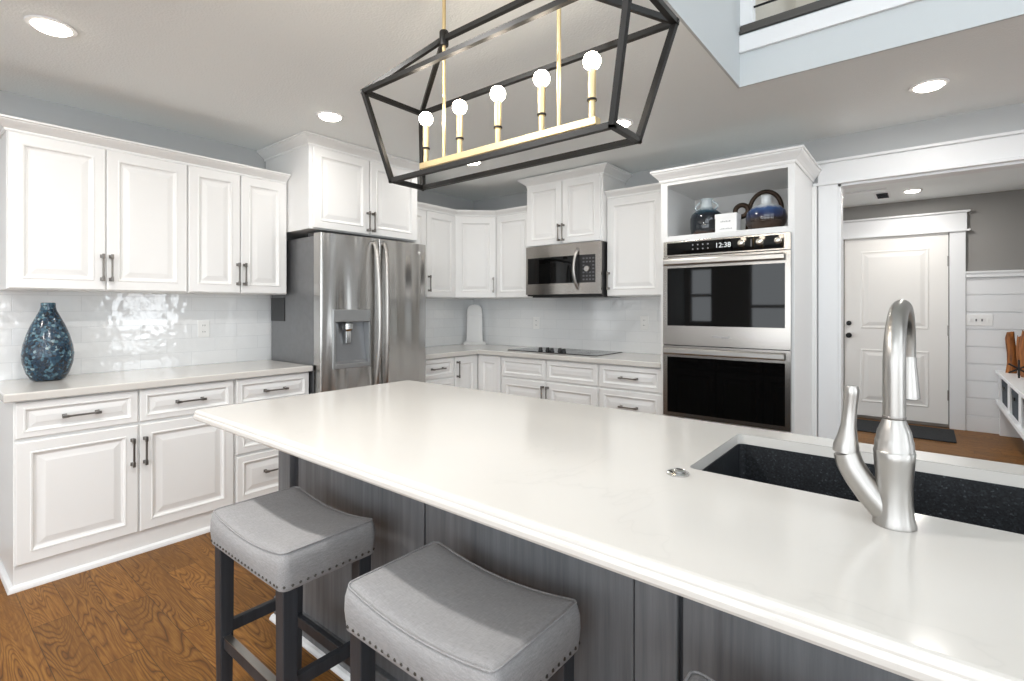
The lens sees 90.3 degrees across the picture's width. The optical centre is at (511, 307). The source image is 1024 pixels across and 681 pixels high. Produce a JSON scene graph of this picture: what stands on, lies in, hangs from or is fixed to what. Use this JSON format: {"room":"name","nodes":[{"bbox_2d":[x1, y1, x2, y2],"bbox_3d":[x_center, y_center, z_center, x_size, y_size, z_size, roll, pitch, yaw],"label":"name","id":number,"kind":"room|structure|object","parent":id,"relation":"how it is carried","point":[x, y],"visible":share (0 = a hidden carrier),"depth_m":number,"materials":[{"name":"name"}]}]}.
{"room":"kitchen","nodes":[
{"label":"kitchen","id":0,"kind":"room"},
{"bbox_2d":[0,90,473,239],"bbox_3d":[-2.885,-1.346,2.650,0.120,5.300,7.680,0,0,39],"label":"wall","id":1,"kind":"structure","parent":0,"point":[11,104],"depth_m":3.20,"materials":[{"name":"grey paint"}]},
{"bbox_2d":[0,130,186,293],"bbox_3d":[-2.351,-0.493,2.904,0.385,0.805,0.791,0,0,39],"label":"upper cabinet","id":2,"kind":"object","parent":1,"relation":"attached to","point":[74,217],"visible":1,"depth_m":2.75,"materials":[{"name":"white wood"}]},
{"bbox_2d":[0,114,290,183],"bbox_3d":[-2.172,-0.903,3.116,0.394,0.058,1.484,0,0,39],"label":"crown molding","id":3,"kind":"structure","parent":2,"relation":"attached to","point":[9,123],"depth_m":2.87,"materials":[{"name":"white wood"}]},
{"bbox_2d":[170,165,286,294],"bbox_3d":[-1.905,-0.493,3.454,0.385,0.805,0.624,0,0,39],"label":"upper cabinet","id":4,"kind":"object","parent":1,"relation":"attached to","point":[237,224],"visible":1,"depth_m":3.32,"materials":[{"name":"white wood"}]},
{"bbox_2d":[0,290,473,380],"bbox_3d":[-1.606,0.146,4.124,0.009,0.505,3.780,0,0,39],"label":"wall tile","id":5,"kind":"structure","parent":1,"relation":"attached to","point":[109,332],"depth_m":3.26,"materials":[{"name":"white tile"}]},
{"bbox_2d":[198,320,208,336],"bbox_3d":[-2.112,0.146,3.487,0.008,0.116,0.072,0,0,39],"label":"outlet","id":6,"kind":"object","parent":5,"relation":"attached to","point":[203,325],"visible":1,"depth_m":3.48,"materials":[{"name":"white plastic"}]},
{"bbox_2d":[257,130,419,242],"bbox_3d":[-1.289,-0.849,3.972,0.688,0.629,1.069,0,0,39],"label":"upper cabinet","id":7,"kind":"object","parent":1,"relation":"attached to","point":[335,186],"visible":0.96,"depth_m":3.64,"materials":[{"name":"white wood"}]},
{"bbox_2d":[414,209,455,297],"bbox_3d":[-0.882,-0.493,4.714,0.385,0.805,0.714,0,0,39],"label":"upper cabinet","id":8,"kind":"object","parent":1,"relation":"attached to","point":[437,231],"visible":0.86,"depth_m":4.72,"materials":[{"name":"white wood"}]},
{"bbox_2d":[0,0,1023,200],"bbox_3d":[0.287,-1.311,0.076,8.050,0.290,7.680,0,0,39],"label":"ceiling","id":9,"kind":"structure","parent":0,"point":[251,74],"depth_m":2.59,"materials":[{"name":"white paint"}]},
{"bbox_2d":[24,15,77,37],"bbox_3d":[-1.907,-1.155,2.109,0.168,0.020,0.168,0,0,39],"label":"recessed light","id":10,"kind":"object","parent":9,"relation":"in","point":[48,25],"visible":1,"depth_m":2.08,"materials":[{"name":"white"}]},
{"bbox_2d":[315,111,343,121],"bbox_3d":[-1.107,-1.155,3.095,0.168,0.020,0.168,0,0,39],"label":"recessed light","id":11,"kind":"object","parent":9,"relation":"in","point":[331,116],"visible":1,"depth_m":3.06,"materials":[{"name":"white"}]},
{"bbox_2d":[360,0,679,190],"bbox_3d":[-0.046,-0.815,1.673,1.109,0.702,0.305,0,0,39],"label":"chandelier","id":12,"kind":"object","parent":9,"relation":"hanging from","point":[591,58],"visible":1,"depth_m":1.59,"materials":[{"name":"black metal"}]},
{"bbox_2d":[617,118,633,127],"bbox_3d":[0.683,-1.155,3.220,0.168,0.020,0.168,0,0,39],"label":"recessed light","id":13,"kind":"object","parent":9,"relation":"in","point":[624,122],"visible":0.44,"depth_m":3.17,"materials":[{"name":"white plastic"}]},
{"bbox_2d":[909,78,949,92],"bbox_3d":[2.186,-1.155,2.669,0.168,0.020,0.168,0,0,39],"label":"recessed light","id":14,"kind":"object","parent":9,"relation":"in","point":[932,84],"visible":1,"depth_m":2.64,"materials":[{"name":"white plastic"}]},
{"bbox_2d":[0,418,1023,680],"bbox_3d":[1.286,1.354,1.307,8.250,0.100,11.050,0,0,39],"label":"floor","id":15,"kind":"structure","parent":0,"point":[150,615],"depth_m":2.15,"materials":[{"name":"brown wood"}]},
{"bbox_2d":[0,379,233,585],"bbox_3d":[-2.196,0.868,2.877,0.660,0.873,0.960,0,0,39],"label":"base cabinet","id":16,"kind":"object","parent":15,"relation":"on","point":[88,478],"visible":0.97,"depth_m":2.59,"materials":[{"name":"white wood"}]},
{"bbox_2d":[0,526,209,594],"bbox_3d":[-2.059,1.290,3.062,0.604,0.028,1.460,0,0,39],"label":"baseboard","id":17,"kind":"structure","parent":16,"relation":"attached to","point":[10,589],"depth_m":2.54,"materials":[{"name":"white wood"}]},
{"bbox_2d":[0,360,312,402],"bbox_3d":[-2.056,0.409,3.051,0.643,0.038,1.480,0,0,39],"label":"countertop","id":18,"kind":"structure","parent":16,"relation":"on","point":[15,390],"depth_m":2.80,"materials":[{"name":"stone"}]},
{"bbox_2d":[20,303,73,381],"bbox_3d":[-2.490,0.182,2.732,0.214,0.416,0.214,0,0,39],"label":"mosaic vase","id":19,"kind":"object","parent":18,"relation":"on","point":[47,351],"visible":1,"depth_m":2.67,"materials":[{"name":"ceramic"}]},
{"bbox_2d":[234,372,308,502],"bbox_3d":[-1.742,0.868,3.437,0.660,0.873,0.474,0,0,39],"label":"base cabinet","id":20,"kind":"object","parent":15,"relation":"on","point":[255,464],"visible":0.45,"depth_m":3.17,"materials":[{"name":"white wood"}]},
{"bbox_2d":[210,486,374,680],"bbox_3d":[-0.690,0.975,1.591,0.480,0.659,0.306,0,0,39],"label":"counter stool","id":21,"kind":"object","parent":15,"relation":"on","point":[289,539],"visible":0.96,"depth_m":1.51,"materials":[{"name":"grey fabric"}]},
{"bbox_2d":[210,487,374,591],"bbox_3d":[-0.690,0.699,1.591,0.480,0.107,0.306,0,0,39],"label":"seat cushion","id":22,"kind":"object","parent":21,"relation":"on","point":[289,539],"depth_m":1.50,"materials":[{"name":"grey fabric"}]},
{"bbox_2d":[271,232,425,393],"bbox_3d":[-1.211,0.387,3.925,0.792,1.795,0.926,0,0,39],"label":"refrigerator","id":23,"kind":"object","parent":15,"relation":"on","point":[352,310],"visible":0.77,"depth_m":3.62,"materials":[{"name":"silver metal"}]},
{"bbox_2d":[426,357,453,385],"bbox_3d":[-0.862,0.868,4.521,0.660,0.873,0.405,0,0,39],"label":"base cabinet","id":24,"kind":"object","parent":15,"relation":"on","point":[440,371],"visible":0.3,"depth_m":4.37,"materials":[{"name":"white wood"}]},
{"bbox_2d":[344,541,580,680],"bbox_3d":[-0.120,0.975,1.158,0.480,0.659,0.306,0,0,39],"label":"counter stool","id":25,"kind":"object","parent":15,"relation":"on","point":[434,613],"visible":1,"depth_m":1.10,"materials":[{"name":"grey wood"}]},
{"bbox_2d":[453,354,501,392],"bbox_3d":[-0.356,0.868,4.958,0.896,0.873,0.905,0,0,39],"label":"base cabinet","id":26,"kind":"object","parent":15,"relation":"on","point":[483,372],"visible":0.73,"depth_m":4.63,"materials":[{"name":"white wood"}]},
{"bbox_2d":[426,344,660,367],"bbox_3d":[0.095,0.409,4.313,2.393,0.038,1.322,0,0,39],"label":"countertop","id":27,"kind":"structure","parent":26,"relation":"on","point":[624,358],"depth_m":4.27,"materials":[{"name":"stone"}]},
{"bbox_2d":[464,304,485,344],"bbox_3d":[-0.395,0.179,5.362,0.230,0.422,0.105,0,0,-6],"label":"paper towel holder","id":28,"kind":"object","parent":27,"relation":"on","point":[474,312],"visible":1,"depth_m":5.34,"materials":[{"name":"white"}]},
{"bbox_2d":[508,347,621,355],"bbox_3d":[0.458,0.371,4.532,0.930,0.037,0.445,0,0,39],"label":"cooktop","id":29,"kind":"object","parent":27,"relation":"in","point":[528,349],"visible":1,"depth_m":4.44,"materials":[{"name":"black glass"}]},
{"bbox_2d":[502,356,599,406],"bbox_3d":[0.461,0.868,4.463,0.990,0.873,0.644,0,0,39],"label":"base cabinet","id":30,"kind":"object","parent":15,"relation":"on","point":[558,380],"visible":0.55,"depth_m":4.20,"materials":[{"name":"white wood"}]},
{"bbox_2d":[269,450,913,680],"bbox_3d":[0.461,0.866,1.423,3.177,0.876,0.766,0,0,39],"label":"kitchen island","id":31,"kind":"object","parent":15,"relation":"on","point":[631,629],"visible":0.06,"depth_m":1.20,"materials":[{"name":"grey wood"}]},
{"bbox_2d":[193,380,1023,680],"bbox_3d":[0.379,0.409,1.317,3.272,0.038,1.053,0,0,39],"label":"island countertop","id":32,"kind":"structure","parent":31,"relation":"on","point":[942,600],"depth_m":0.97,"materials":[{"name":"stone"}]},
{"bbox_2d":[667,468,689,477],"bbox_3d":[0.389,0.384,1.191,0.051,0.011,0.051,0,0,39],"label":"switch","id":33,"kind":"object","parent":32,"relation":"attached to","point":[674,472],"visible":1,"depth_m":1.18,"materials":[{"name":"silver metal"}]},
{"bbox_2d":[702,444,1023,534],"bbox_3d":[0.903,0.537,1.135,0.928,0.234,0.496,0,0,39],"label":"sink","id":34,"kind":"object","parent":32,"relation":"in","point":[985,504],"visible":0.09,"depth_m":1.30,"materials":[{"name":"black stone"}]},
{"bbox_2d":[832,299,920,531],"bbox_3d":[0.731,0.187,1.015,0.130,0.406,0.278,0,0,39],"label":"faucet","id":35,"kind":"object","parent":32,"relation":"on","point":[888,496],"visible":1,"depth_m":0.91,"materials":[{"name":"silver metal"}]},
{"bbox_2d":[600,364,660,414],"bbox_3d":[1.046,0.868,3.988,0.510,0.873,0.644,0,0,39],"label":"base cabinet","id":36,"kind":"object","parent":15,"relation":"on","point":[622,387],"visible":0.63,"depth_m":3.76,"materials":[{"name":"white wood"}]},
{"bbox_2d":[683,670,714,680],"bbox_3d":[0.414,0.975,0.657,0.480,0.659,0.306,0,0,39],"label":"counter stool","id":37,"kind":"object","parent":15,"relation":"on","point":[693,675],"visible":1,"depth_m":0.89,"materials":[{"name":"grey fabric"}]},
{"bbox_2d":[687,673,709,680],"bbox_3d":[0.414,0.699,0.657,0.480,0.107,0.306,0,0,39],"label":"seat cushion","id":38,"kind":"object","parent":37,"relation":"on","point":[690,676],"depth_m":0.89,"materials":[{"name":"grey fabric"}]},
{"bbox_2d":[650,145,821,436],"bbox_3d":[1.553,0.177,3.538,0.947,2.254,0.704,0,0,39],"label":"tall cabinet","id":39,"kind":"object","parent":15,"relation":"on","point":[791,172],"visible":0.36,"depth_m":3.38,"materials":[{"name":"white wood"}]},
{"bbox_2d":[690,198,720,234],"bbox_3d":[1.374,-0.630,3.598,0.216,0.273,0.216,0,0,39],"label":"lidded jar","id":40,"kind":"object","parent":39,"relation":"in","point":[702,221],"visible":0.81,"depth_m":3.53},
{"bbox_2d":[663,232,791,431],"bbox_3d":[1.531,0.145,3.498,0.788,1.194,0.637,0,0,39],"label":"double wall oven","id":41,"kind":"object","parent":39,"relation":"in","point":[727,301],"visible":1,"depth_m":3.25,"materials":[{"name":"silver metal"}]},
{"bbox_2d":[715,212,740,231],"bbox_3d":[1.443,-0.557,3.401,0.139,0.128,0.104,0,0,39],"label":"gift box","id":42,"kind":"object","parent":39,"relation":"in","point":[727,221],"visible":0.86,"depth_m":3.36,"materials":[{"name":"white paper"}]},
{"bbox_2d":[733,189,783,229],"bbox_3d":[1.675,-0.647,3.469,0.317,0.307,0.060,0,0,39],"label":"sculpture","id":43,"kind":"object","parent":39,"relation":"on","point":[776,195],"visible":0.65,"depth_m":3.48,"materials":[{"name":"brown metal"}]},
{"bbox_2d":[745,195,786,228],"bbox_3d":[1.647,-0.608,3.300,0.244,0.230,0.244,0,0,39],"label":"vase","id":44,"kind":"object","parent":39,"relation":"on","point":[767,214],"visible":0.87,"depth_m":3.21,"materials":[{"name":"blue ceramic"}]},
{"bbox_2d":[857,419,956,442],"bbox_3d":[4.005,1.298,5.501,1.187,0.012,0.650,0,0,39],"label":"doormat","id":45,"kind":"object","parent":15,"relation":"on","point":[919,432],"visible":0.48,"depth_m":5.30,"materials":[{"name":"grey fabric"}]},
{"bbox_2d":[995,370,1023,439],"bbox_3d":[4.431,0.974,4.206,0.455,0.660,2.315,0,0,39],"label":"bench","id":46,"kind":"object","parent":15,"relation":"on","point":[1009,426],"visible":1,"depth_m":4.59,"materials":[{"name":"white wood"}]},
{"bbox_2d":[1002,380,1007,407],"bbox_3d":[4.859,0.822,4.750,0.408,0.237,0.550,0,0,39],"label":"fabric bin","id":47,"kind":"object","parent":46,"relation":"on","point":[1004,384],"visible":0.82,"depth_m":4.85,"materials":[{"name":"grey fabric"}]},
{"bbox_2d":[995,399,1023,439],"bbox_3d":[4.427,0.961,4.202,0.455,0.037,2.305,0,0,39],"label":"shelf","id":48,"kind":"object","parent":46,"relation":"attached to","point":[1016,424],"depth_m":4.36,"materials":[{"name":"white wood"}]},
{"bbox_2d":[1005,330,1023,377],"bbox_3d":[4.799,0.408,4.742,0.307,0.470,0.630,0,0,39],"label":"driftwood sculpture","id":49,"kind":"object","parent":46,"relation":"on","point":[1015,351],"visible":1,"depth_m":4.96,"materials":[{"name":"brown wood"}]},
{"bbox_2d":[1011,388,1017,420],"bbox_3d":[4.406,0.822,4.190,0.408,0.237,0.510,0,0,39],"label":"fabric bin","id":50,"kind":"object","parent":46,"relation":"on","point":[1014,394],"visible":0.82,"depth_m":4.32,"materials":[{"name":"grey fabric"}]},
{"bbox_2d":[474,102,1023,209],"bbox_3d":[2.698,-0.076,3.142,8.170,2.760,0.120,0,0,39],"label":"wall","id":51,"kind":"structure","parent":0,"point":[1007,118],"depth_m":3.26,"materials":[{"name":"grey paint"}]},
{"bbox_2d":[436,216,512,298],"bbox_3d":[-0.369,-0.493,5.151,0.632,0.805,0.622,0,0,39],"label":"upper cabinet","id":52,"kind":"object","parent":51,"relation":"attached to","point":[475,235],"visible":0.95,"depth_m":4.91,"materials":[{"name":"white wood"}]},
{"bbox_2d":[417,201,526,216],"bbox_3d":[-0.462,-0.908,4.700,1.227,0.052,0.449,0,0,-16],"label":"crown molding","id":53,"kind":"structure","parent":52,"relation":"attached to","point":[420,205],"depth_m":4.83,"materials":[{"name":"white wood"}]},
{"bbox_2d":[496,212,532,298],"bbox_3d":[0.113,-0.493,4.933,0.430,0.805,0.352,0,0,39],"label":"upper cabinet","id":54,"kind":"object","parent":51,"relation":"attached to","point":[511,230],"visible":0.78,"depth_m":4.81,"materials":[{"name":"white wood"}]},
{"bbox_2d":[474,297,660,353],"bbox_3d":[0.517,0.121,4.829,2.401,0.555,0.009,0,0,39],"label":"wall tile","id":55,"kind":"structure","parent":51,"relation":"attached to","point":[605,323],"depth_m":4.75,"materials":[{"name":"white tile"}]},
{"bbox_2d":[533,317,538,328],"bbox_3d":[0.240,0.154,5.042,0.072,0.116,0.008,0,0,39],"label":"outlet","id":56,"kind":"object","parent":55,"relation":"attached to","point":[535,319],"visible":1,"depth_m":5.04,"materials":[{"name":"white plastic"}]},
{"bbox_2d":[640,316,647,329],"bbox_3d":[1.124,0.132,4.325,0.072,0.116,0.008,0,0,39],"label":"outlet","id":57,"kind":"object","parent":55,"relation":"attached to","point":[643,319],"visible":1,"depth_m":4.32,"materials":[{"name":"white plastic"}]},
{"bbox_2d":[526,241,608,297],"bbox_3d":[0.533,-0.315,4.487,0.767,0.453,0.495,0,0,39],"label":"microwave","id":58,"kind":"object","parent":51,"relation":"attached to","point":[570,270],"visible":0.94,"depth_m":4.30,"materials":[{"name":"silver metal"}]},
{"bbox_2d":[517,162,631,247],"bbox_3d":[0.546,-0.850,4.511,0.903,0.613,0.462,0,0,39],"label":"upper cabinet","id":59,"kind":"object","parent":51,"relation":"attached to","point":[567,206],"visible":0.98,"depth_m":4.33,"materials":[{"name":"white wood"}]},
{"bbox_2d":[605,183,660,296],"bbox_3d":[1.100,-0.519,4.111,0.588,0.857,0.386,0,0,39],"label":"upper cabinet","id":60,"kind":"object","parent":51,"relation":"attached to","point":[633,213],"visible":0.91,"depth_m":4.03,"materials":[{"name":"white wood"}]},
{"bbox_2d":[818,184,837,438],"bbox_3d":[2.164,0.233,3.484,0.115,2.142,0.022,0,0,39],"label":"trim","id":61,"kind":"structure","parent":51,"relation":"attached to","point":[827,194],"depth_m":3.47,"materials":[{"name":"white wood"}]},
{"bbox_2d":[813,129,1023,186],"bbox_3d":[2.792,-0.919,2.957,1.810,0.166,0.048,0,0,39],"label":"trim","id":62,"kind":"structure","parent":51,"relation":"attached to","point":[1004,147],"depth_m":3.14,"materials":[{"name":"white wood"}]},
{"bbox_2d":[838,160,1023,429],"bbox_3d":[2.839,0.234,3.028,1.507,2.140,0.120,0,0,39],"label":"trim","id":63,"kind":"structure","parent":51,"relation":"attached to","point":[1018,164],"depth_m":3.45,"materials":[{"name":"white wood"}]},
{"bbox_2d":[740,0,794,31],"bbox_3d":[2.144,-2.726,3.963,0.120,2.540,3.142,0,0,39],"label":"wall","id":64,"kind":"structure","parent":0,"point":[779,6],"depth_m":3.30,"materials":[{"name":"beige paint"}]},
{"bbox_2d":[739,0,849,34],"bbox_3d":[4.117,-1.442,2.344,4.960,0.009,3.172,0,0,39],"label":"floor","id":65,"kind":"structure","parent":0,"point":[838,1],"depth_m":2.52,"materials":[{"name":"grey"}]},
{"bbox_2d":[740,0,837,30],"bbox_3d":[3.110,-1.971,1.183,4.860,1.050,0.080,0,0,39],"label":"loft railing","id":66,"kind":"object","parent":65,"relation":"on","point":[747,7],"visible":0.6,"depth_m":2.63,"materials":[{"name":"grey"}]},
{"bbox_2d":[795,0,817,7],"bbox_3d":[4.607,-2.721,2.958,4.972,2.550,1.600,0,0,39],"label":"wall","id":67,"kind":"structure","parent":0,"point":[798,3],"depth_m":3.87,"materials":[{"name":"beige paint"}]},
{"bbox_2d":[663,0,1023,87],"bbox_3d":[1.097,-2.580,-1.368,4.972,2.832,6.458,0,0,39],"label":"wall","id":68,"kind":"structure","parent":0,"point":[715,24],"depth_m":2.34,"materials":[{"name":"grey paint"}]},
{"bbox_2d":[739,0,919,53],"bbox_3d":[3.123,-1.381,1.119,4.959,0.086,0.018,0,0,39],"label":"trim","id":69,"kind":"structure","parent":68,"relation":"attached to","point":[855,9],"depth_m":2.45,"materials":[{"name":"white"}]},
{"bbox_2d":[843,189,1023,427],"bbox_3d":[4.192,0.054,6.000,3.350,2.500,0.100,0,0,39],"label":"wall","id":70,"kind":"structure","parent":0,"point":[995,239],"depth_m":5.32,"materials":[{"name":"grey paint"}]},
{"bbox_2d":[843,240,843,386],"bbox_3d":[3.929,0.244,6.126,0.103,2.120,0.035,0,0,39],"label":"trim","id":71,"kind":"structure","parent":70,"relation":"attached to","point":[843,240],"depth_m":6.09,"materials":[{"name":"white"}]},
{"bbox_2d":[845,232,948,423],"bbox_3d":[4.335,0.227,5.774,0.952,2.075,0.080,0,0,39],"label":"door","id":72,"kind":"structure","parent":70,"relation":"in","point":[880,272],"depth_m":5.76,"materials":[{"name":"white wood"}]},
{"bbox_2d":[857,414,948,426],"bbox_3d":[4.348,1.277,5.795,1.030,0.030,0.020,0,0,39],"label":"trim","id":73,"kind":"structure","parent":70,"relation":"attached to","point":[862,416],"depth_m":5.66,"materials":[{"name":"silver metal"}]},
{"bbox_2d":[843,209,970,239],"bbox_3d":[4.329,-0.921,5.779,1.302,0.220,0.070,0,0,39],"label":"trim","id":74,"kind":"structure","parent":70,"relation":"attached to","point":[948,221],"depth_m":5.69,"materials":[{"name":"white wood"}]},
{"bbox_2d":[949,231,965,429],"bbox_3d":[4.767,0.244,5.446,0.130,2.120,0.035,0,0,39],"label":"trim","id":75,"kind":"structure","parent":70,"relation":"attached to","point":[957,240],"depth_m":5.43,"materials":[{"name":"white wood"}]},
{"bbox_2d":[966,415,998,433],"bbox_3d":[5.086,1.222,5.193,0.684,0.163,0.026,0,0,39],"label":"baseboard","id":76,"kind":"structure","parent":70,"relation":"attached to","point":[973,423],"depth_m":5.32,"materials":[{"name":"white wood"}]},
{"bbox_2d":[966,276,1023,417],"bbox_3d":[5.089,0.444,5.196,0.684,1.520,0.018,0,0,39],"label":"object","id":77,"kind":"object","parent":70,"relation":"attached to","point":[1002,298],"visible":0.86,"depth_m":5.29,"materials":[{"name":"white wood"}]},
{"bbox_2d":[966,314,992,325],"bbox_3d":[4.894,0.132,5.331,0.201,0.116,0.016,0,0,39],"label":"light switch","id":78,"kind":"object","parent":77,"relation":"attached to","point":[973,320],"visible":1,"depth_m":5.32,"materials":[{"name":"white plastic"}]},
{"bbox_2d":[966,270,1023,277],"bbox_3d":[5.078,-0.348,5.184,0.686,0.065,0.050,0,0,39],"label":"trim","id":79,"kind":"structure","parent":70,"relation":"attached to","point":[997,273],"depth_m":5.24,"materials":[{"name":"white wood"}]},
{"bbox_2d":[843,167,1023,207],"bbox_3d":[3.192,-1.246,4.847,3.450,0.100,3.150,0,0,39],"label":"ceiling","id":80,"kind":"structure","parent":0,"point":[1007,179],"depth_m":5.07,"materials":[{"name":"white paint"}]},
{"bbox_2d":[843,188,885,194],"bbox_3d":[3.183,-1.188,5.550,1.450,0.015,0.030,0,0,39],"label":"trim","id":81,"kind":"structure","parent":80,"relation":"attached to","point":[880,188],"depth_m":5.20,"materials":[{"name":"white wood"}]},
{"bbox_2d":[873,191,891,198],"bbox_3d":[3.943,-1.190,5.415,0.140,0.012,0.340,0,0,39],"label":"ceiling vent","id":82,"kind":"object","parent":80,"relation":"in","point":[880,195],"visible":1,"depth_m":5.39,"materials":[{"name":"white"}]},
{"bbox_2d":[876,193,888,198],"bbox_3d":[3.944,-1.187,5.416,0.100,0.006,0.282,0,0,39],"label":"grille","id":83,"kind":"object","parent":82,"relation":"attached to","point":[878,195],"depth_m":5.40,"materials":[{"name":"grey metal"}]},
{"bbox_2d":[902,189,922,192],"bbox_3d":[4.093,-1.185,5.204,0.168,0.020,0.168,0,0,39],"label":"recessed light","id":84,"kind":"object","parent":80,"relation":"in","point":[909,190],"visible":1,"depth_m":5.17,"materials":[{"name":"white"}]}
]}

